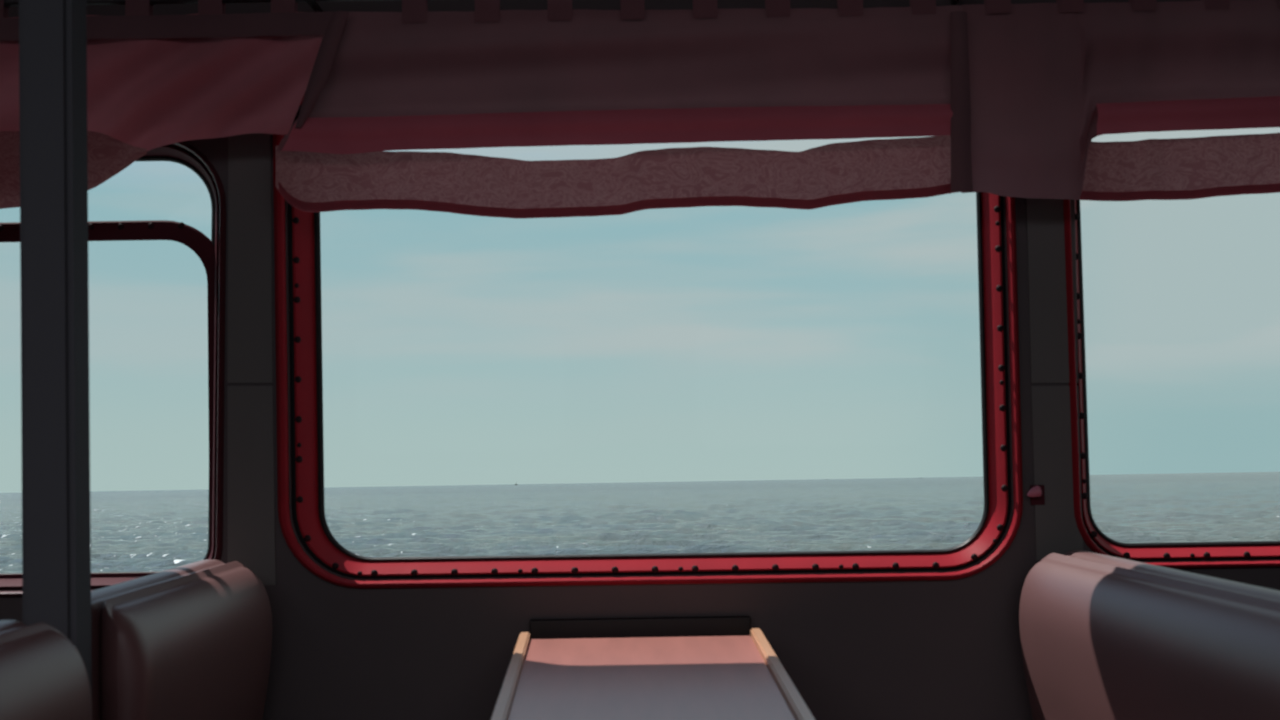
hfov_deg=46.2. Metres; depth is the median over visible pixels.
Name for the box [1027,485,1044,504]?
wall hook
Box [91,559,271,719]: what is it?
seat
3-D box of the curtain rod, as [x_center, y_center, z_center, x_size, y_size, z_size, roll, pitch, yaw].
[0.090,-0.616,2.555,4.590,0.024,0.138,-1,-2,0]
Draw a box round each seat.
[0,620,91,719]
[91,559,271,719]
[1019,550,1279,719]
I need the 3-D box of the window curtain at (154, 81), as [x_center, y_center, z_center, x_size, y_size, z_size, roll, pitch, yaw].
[-1.133,-0.422,2.480,1.261,0.367,0.050,-1,-2,0]
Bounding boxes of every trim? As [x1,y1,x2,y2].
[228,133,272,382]
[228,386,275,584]
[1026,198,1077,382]
[1031,386,1082,559]
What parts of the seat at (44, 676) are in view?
backrest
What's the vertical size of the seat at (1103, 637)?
0.890 m
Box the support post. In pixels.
[19,0,91,697]
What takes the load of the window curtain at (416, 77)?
hanging from the curtain rod
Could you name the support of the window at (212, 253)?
in the wall
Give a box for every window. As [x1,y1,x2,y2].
[0,142,225,596]
[273,91,1022,588]
[1063,199,1279,568]
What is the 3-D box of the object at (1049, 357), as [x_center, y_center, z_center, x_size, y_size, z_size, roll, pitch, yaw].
[0.716,-0.260,2.610,0.086,0.601,0.004,-1,-2,0]
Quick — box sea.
[0,472,1279,572]
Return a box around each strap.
[295,11,348,127]
[951,11,972,191]
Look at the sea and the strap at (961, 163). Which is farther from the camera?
the sea
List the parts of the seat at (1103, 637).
backrest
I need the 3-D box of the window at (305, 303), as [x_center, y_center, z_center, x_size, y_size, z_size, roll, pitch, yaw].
[0.011,-0.048,2.623,1.291,0.874,0.071,-1,-2,0]
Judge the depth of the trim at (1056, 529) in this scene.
2.59 m
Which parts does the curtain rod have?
rod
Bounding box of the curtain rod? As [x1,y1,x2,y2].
[4,0,958,11]
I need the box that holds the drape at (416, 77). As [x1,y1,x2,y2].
[276,5,962,150]
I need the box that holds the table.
[491,616,814,719]
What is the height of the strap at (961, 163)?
0.296 m
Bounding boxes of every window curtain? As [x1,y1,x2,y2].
[0,0,332,208]
[275,0,962,218]
[962,0,1279,200]
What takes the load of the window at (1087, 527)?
in the wall
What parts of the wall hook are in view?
knob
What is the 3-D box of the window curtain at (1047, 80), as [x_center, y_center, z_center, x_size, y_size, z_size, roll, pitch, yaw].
[1.108,-0.457,2.480,1.156,0.372,0.066,-1,-2,0]
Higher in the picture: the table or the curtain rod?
the curtain rod
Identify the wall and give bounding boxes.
[0,0,1279,719]
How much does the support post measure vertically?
2.120 m
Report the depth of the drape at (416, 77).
2.48 m
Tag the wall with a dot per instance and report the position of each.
(935, 649)
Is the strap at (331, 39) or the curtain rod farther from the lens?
the curtain rod

